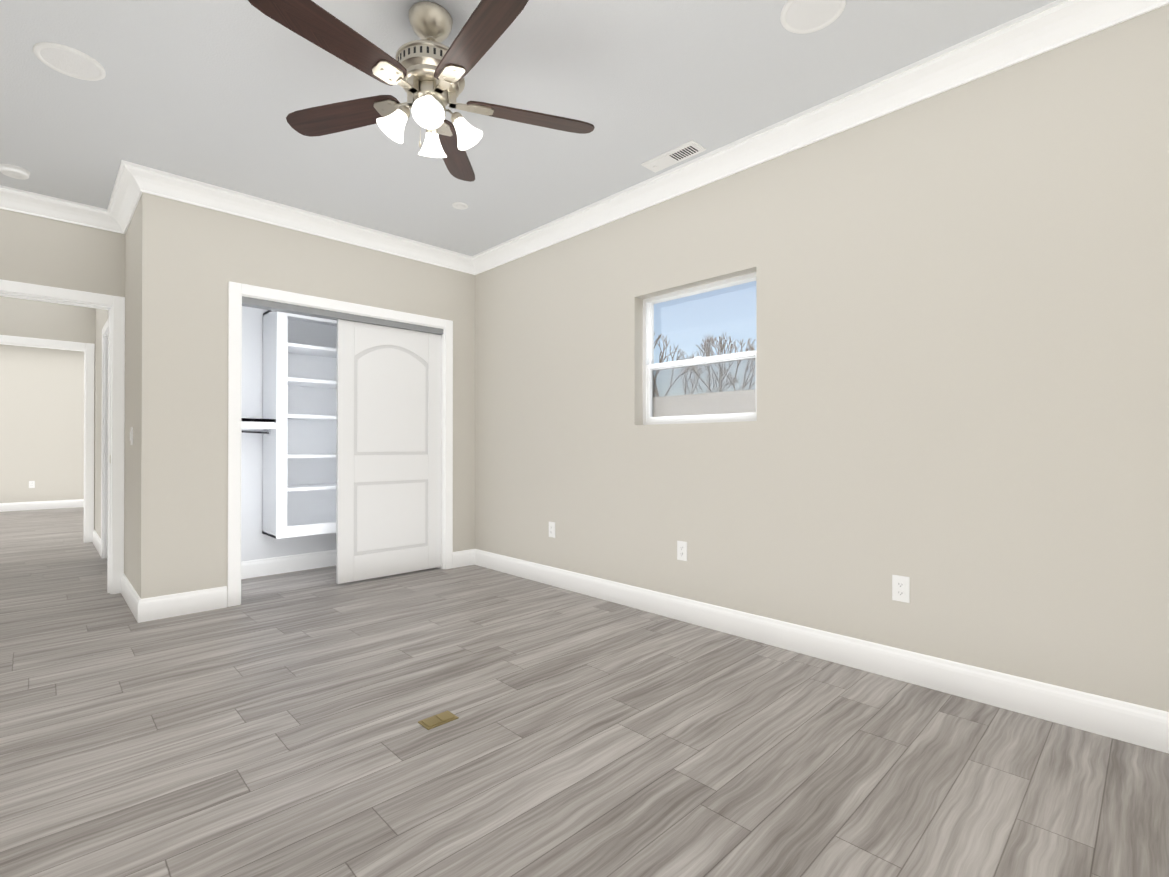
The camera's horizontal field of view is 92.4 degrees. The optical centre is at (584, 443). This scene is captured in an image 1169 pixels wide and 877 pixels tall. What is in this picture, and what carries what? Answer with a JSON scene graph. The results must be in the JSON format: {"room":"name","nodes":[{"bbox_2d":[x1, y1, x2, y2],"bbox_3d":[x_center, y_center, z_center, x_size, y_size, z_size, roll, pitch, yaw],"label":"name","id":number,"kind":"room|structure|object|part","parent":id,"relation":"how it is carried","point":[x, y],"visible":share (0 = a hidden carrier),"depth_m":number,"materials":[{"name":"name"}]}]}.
{"room":"empty bedroom","nodes":[
{"label":"empty bedroom","id":0,"kind":"room"},
{"bbox_2d":[0,344,83,502],"bbox_3d":[-9.266,-0.254,9.146,6.090,2.700,0.120,0,0,-44],"label":"wall","id":1,"kind":"structure","parent":0,"point":[42,418],"depth_m":9.30,"materials":[{"name":"grey paint"}]},
{"bbox_2d":[29,481,34,487],"bbox_3d":[-9.095,0.676,9.218,0.070,0.115,0.009,0,0,-44],"label":"outlet","id":2,"kind":"object","parent":1,"relation":"attached to","point":[31,484],"visible":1,"depth_m":9.22,"materials":[{"name":"white plastic"}]},
{"bbox_2d":[0,499,83,511],"bbox_3d":[-9.175,1.028,9.133,5.970,0.137,0.016,0,0,-44],"label":"baseboard","id":3,"kind":"structure","parent":1,"relation":"attached to","point":[37,505],"depth_m":9.29,"materials":[{"name":"white wood"}]},
{"bbox_2d":[0,296,94,529],"bbox_3d":[-5.915,-0.270,5.709,6.090,2.700,0.120,0,0,-44],"label":"wall","id":4,"kind":"structure","parent":0,"point":[38,319],"depth_m":5.90,"materials":[{"name":"grey paint"}]},
{"bbox_2d":[0,335,94,542],"bbox_3d":[-5.801,-0.006,5.806,1.078,2.174,0.138,0,0,-44],"label":"door frame","id":5,"kind":"structure","parent":4,"relation":"attached to","point":[89,348],"depth_m":6.10,"materials":[{"name":"white wood"}]},
{"bbox_2d":[0,209,124,296],"bbox_3d":[-3.795,-0.279,3.656,1.460,2.700,0.120,0,0,-44],"label":"wall","id":6,"kind":"structure","parent":0,"point":[36,250],"depth_m":3.81,"materials":[{"name":"grey paint"}]},
{"bbox_2d":[0,279,124,593],"bbox_3d":[-3.716,0.009,3.731,0.998,2.124,0.156,0,0,-44],"label":"door frame","id":7,"kind":"structure","parent":6,"relation":"attached to","point":[117,303],"depth_m":3.99,"materials":[{"name":"white wood"}]},
{"bbox_2d":[0,185,125,233],"bbox_3d":[-3.673,-1.570,3.623,1.100,0.118,0.106,0,0,-44],"label":"crown molding","id":8,"kind":"structure","parent":6,"relation":"attached to","point":[11,199],"depth_m":3.74,"materials":[{"name":"white wood"}]},
{"bbox_2d":[95,199,139,593],"bbox_3d":[-4.017,-0.274,4.843,0.120,2.700,3.770,0,0,-44],"label":"wall","id":9,"kind":"structure","parent":0,"point":[131,452],"depth_m":3.80,"materials":[{"name":"grey paint"}]},
{"bbox_2d":[93,530,100,555],"bbox_3d":[-4.965,1.012,5.713,0.016,0.137,1.157,0,0,-44],"label":"baseboard","id":10,"kind":"structure","parent":9,"relation":"attached to","point":[96,539],"depth_m":5.71,"materials":[{"name":"white wood"}]},
{"bbox_2d":[101,320,107,558],"bbox_3d":[-4.170,0.000,4.986,0.138,2.154,0.978,0,0,-44],"label":"door frame","id":11,"kind":"structure","parent":9,"relation":"attached to","point":[105,330],"depth_m":5.25,"materials":[{"name":"white wood"}]},
{"bbox_2d":[104,181,140,231],"bbox_3d":[-2.991,-1.570,3.635,0.106,0.118,0.780,0,0,-44],"label":"crown molding","id":12,"kind":"structure","parent":9,"relation":"attached to","point":[121,208],"depth_m":3.76,"materials":[{"name":"white wood"}]},
{"bbox_2d":[121,574,139,622],"bbox_3d":[-2.982,1.003,3.678,0.016,0.137,0.938,0,0,-44],"label":"baseboard","id":13,"kind":"structure","parent":9,"relation":"attached to","point":[131,597],"depth_m":3.60,"materials":[{"name":"white wood"}]},
{"bbox_2d":[130,427,132,444],"bbox_3d":[-2.986,-0.049,3.689,0.012,0.115,0.070,0,0,-44],"label":"light switch","id":14,"kind":"object","parent":9,"relation":"attached to","point":[131,435],"visible":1,"depth_m":3.68,"materials":[{"name":"white plastic"}]},
{"bbox_2d":[241,306,335,561],"bbox_3d":[-2.390,-0.274,4.858,2.230,2.700,0.120,0,0,-44],"label":"wall","id":15,"kind":"structure","parent":0,"point":[256,543],"depth_m":4.51,"materials":[{"name":"white paint"}]},
{"bbox_2d":[241,550,335,578],"bbox_3d":[-2.343,1.008,4.803,2.230,0.137,0.016,0,0,-44],"label":"baseboard","id":16,"kind":"structure","parent":15,"relation":"attached to","point":[299,562],"depth_m":4.66,"materials":[{"name":"white wood"}]},
{"bbox_2d":[242,310,336,538],"bbox_3d":[-2.531,-0.163,4.368,1.335,1.785,0.374,0,0,-44],"label":"shelf unit","id":17,"kind":"object","parent":15,"relation":"attached to","point":[296,426],"visible":0.6,"depth_m":4.69,"materials":[{"name":"white wood"}]},
{"bbox_2d":[138,192,474,598],"bbox_3d":[-1.861,-0.276,4.229,2.350,2.700,0.120,0,0,-44],"label":"wall","id":18,"kind":"structure","parent":0,"point":[194,260],"depth_m":3.60,"materials":[{"name":"grey paint"}]},
{"bbox_2d":[140,586,226,621],"bbox_3d":[-2.493,1.002,3.512,0.432,0.137,0.016,0,0,-44],"label":"baseboard","id":19,"kind":"structure","parent":18,"relation":"attached to","point":[172,605],"depth_m":3.49,"materials":[{"name":"white wood"}]},
{"bbox_2d":[116,160,471,272],"bbox_3d":[-1.863,-1.568,4.075,2.336,0.118,0.106,0,0,-44],"label":"crown molding","id":20,"kind":"structure","parent":18,"relation":"attached to","point":[131,177],"depth_m":3.83,"materials":[{"name":"white wood"}]},
{"bbox_2d":[227,281,452,606],"bbox_3d":[-1.786,0.039,4.301,1.540,2.070,0.120,0,0,-44],"label":"door frame","id":21,"kind":"structure","parent":18,"relation":"attached to","point":[442,439],"depth_m":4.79,"materials":[{"name":"white wood"}]},
{"bbox_2d":[242,296,442,334],"bbox_3d":[-1.781,-0.958,4.300,1.510,0.046,0.094,0,0,-44],"label":"track rail","id":22,"kind":"object","parent":18,"relation":"attached to","point":[285,307],"visible":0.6,"depth_m":4.13,"materials":[{"name":"grey metal"}]},
{"bbox_2d":[336,319,440,583],"bbox_3d":[-1.552,0.062,4.517,0.865,1.990,0.035,0,0,-44],"label":"closet door","id":23,"kind":"structure","parent":18,"relation":"in","point":[388,503],"depth_m":4.47,"materials":[{"name":"white wood"}]},
{"bbox_2d":[453,549,471,565],"bbox_3d":[-1.297,1.010,5.317,0.016,0.137,0.660,0,0,-44],"label":"baseboard","id":24,"kind":"structure","parent":18,"relation":"attached to","point":[465,556],"depth_m":4.90,"materials":[{"name":"white wood"}]},
{"bbox_2d":[0,0,1055,255],"bbox_3d":[-4.430,-1.686,4.321,6.270,0.120,13.790,0,0,-44],"label":"ceiling","id":25,"kind":"structure","parent":0,"point":[214,92],"depth_m":2.61,"materials":[{"name":"white paint"}]},
{"bbox_2d":[0,164,29,179],"bbox_3d":[-3.389,-1.611,3.331,0.134,0.038,0.134,0,0,-44],"label":"smoke detector","id":26,"kind":"object","parent":25,"relation":"attached to","point":[14,171],"visible":1,"depth_m":3.31,"materials":[{"name":"white plastic"}]},
{"bbox_2d":[33,42,105,80],"bbox_3d":[-2.199,-1.629,2.397,0.230,0.012,0.230,0,0,-44],"label":"speaker","id":27,"kind":"object","parent":25,"relation":"attached to","point":[68,61],"visible":0.96,"depth_m":2.38},
{"bbox_2d":[248,0,594,181],"bbox_3d":[-0.583,-1.369,2.110,1.260,0.534,1.249,0,0,-44],"label":"fan","id":28,"kind":"object","parent":25,"relation":"hanging from","point":[428,72],"visible":1,"depth_m":2.06,"materials":[{"name":"brown wood"}]},
{"bbox_3d":[-0.590,-1.206,2.148,0.354,0.115,0.354,0,0,-44],"label":"lamp shade","id":29,"kind":"part","parent":28,"relation":"part of","materials":[{"name":"white glass"}]},
{"bbox_2d":[452,202,467,209],"bbox_3d":[-0.851,-1.625,3.837,0.110,0.007,0.110,0,0,-44],"label":"recessed light","id":30,"kind":"object","parent":25,"relation":"in","point":[459,205],"visible":1,"depth_m":3.83,"materials":[{"name":"white plastic"}]},
{"bbox_2d":[641,140,705,172],"bbox_3d":[0.502,-1.623,3.186,0.135,0.016,0.360,0,0,-44],"label":"ceiling vent","id":31,"kind":"object","parent":25,"relation":"in","point":[684,151],"visible":1,"depth_m":3.17,"materials":[{"name":"white plastic"}]},
{"bbox_2d":[780,0,845,33],"bbox_3d":[0.859,-1.630,2.110,0.230,0.012,0.230,0,0,-44],"label":"speaker","id":32,"kind":"object","parent":25,"relation":"attached to","point":[802,16],"visible":1,"depth_m":2.12},
{"bbox_2d":[0,507,1168,876],"bbox_3d":[-4.430,1.134,4.308,6.270,0.120,13.790,0,0,-44],"label":"floor","id":33,"kind":"structure","parent":0,"point":[270,725],"depth_m":1.94,"materials":[{"name":"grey wood"}]},
{"bbox_2d":[418,711,458,729],"bbox_3d":[-0.561,1.061,2.152,0.130,0.006,0.080,0,0,-44],"label":"electrical outlet cover","id":34,"kind":"object","parent":33,"relation":"on","point":[434,721],"visible":1,"depth_m":2.14,"materials":[{"name":"gold"}]},
{"bbox_2d":[475,4,1168,711],"bbox_3d":[-2.250,-0.266,6.440,0.180,2.700,13.790,0,0,-44],"label":"wall","id":35,"kind":"structure","parent":0,"point":[961,422],"depth_m":2.51,"materials":[{"name":"grey paint"}]},
{"bbox_2d":[549,522,554,537],"bbox_3d":[-0.248,0.654,4.246,0.009,0.115,0.070,0,0,-44],"label":"electrical outlet","id":36,"kind":"object","parent":35,"relation":"attached to","point":[551,529],"visible":1,"depth_m":4.24,"materials":[{"name":"white plastic"}]},
{"bbox_2d":[677,541,686,560],"bbox_3d":[0.590,0.650,3.387,0.009,0.115,0.070,0,0,-44],"label":"electrical outlet","id":37,"kind":"object","parent":35,"relation":"attached to","point":[681,550],"visible":1,"depth_m":3.38,"materials":[{"name":"white plastic"}]},
{"bbox_2d":[643,272,756,424],"bbox_3d":[0.714,-0.540,3.437,0.069,0.840,0.870,0,0,-44],"label":"window unit","id":38,"kind":"structure","parent":35,"relation":"in","point":[650,366],"depth_m":3.47,"materials":[{"name":"white plastic"}]},
{"bbox_2d":[468,0,1168,274],"bbox_3d":[0.681,-1.572,3.235,0.106,0.118,4.860,0,0,-44],"label":"crown molding","id":39,"kind":"structure","parent":35,"relation":"attached to","point":[1034,32],"depth_m":2.61,"materials":[{"name":"white wood"}]},
{"bbox_2d":[472,549,1168,753],"bbox_3d":[0.713,1.001,3.254,0.016,0.137,4.860,0,0,-44],"label":"baseboard","id":40,"kind":"structure","parent":35,"relation":"attached to","point":[1140,725],"depth_m":2.54,"materials":[{"name":"white wood"}]},
{"bbox_2d":[892,575,909,602],"bbox_3d":[1.427,0.656,2.528,0.009,0.115,0.070,0,0,-44],"label":"electrical outlet","id":41,"kind":"object","parent":35,"relation":"attached to","point":[901,588],"visible":1,"depth_m":2.52,"materials":[{"name":"white plastic"}]},
{"label":"outside","id":42,"kind":"structure","parent":0,"visible":0},
{"bbox_3d":[19.115,1.578,32.529,66.850,0.150,80.000,0,0,-44],"label":"ground","id":43,"kind":"structure","parent":42,"visible":0},
{"bbox_2d":[653,389,755,416],"bbox_3d":[1.213,0.167,19.275,7.000,2.550,42.000,0,0,-44],"label":"building","id":44,"kind":"structure","parent":43,"relation":"on","point":[702,411],"depth_m":12.71,"materials":[{"name":"metal"}]},
{"bbox_2d":[653,333,755,396],"bbox_3d":[7.198,-2.604,26.232,10.391,8.176,33.951,0,0,-44],"label":"trees","id":45,"kind":"object","parent":43,"relation":"on","point":[709,352],"depth_m":26.42,"materials":[{"name":"brown plant"}]}
]}

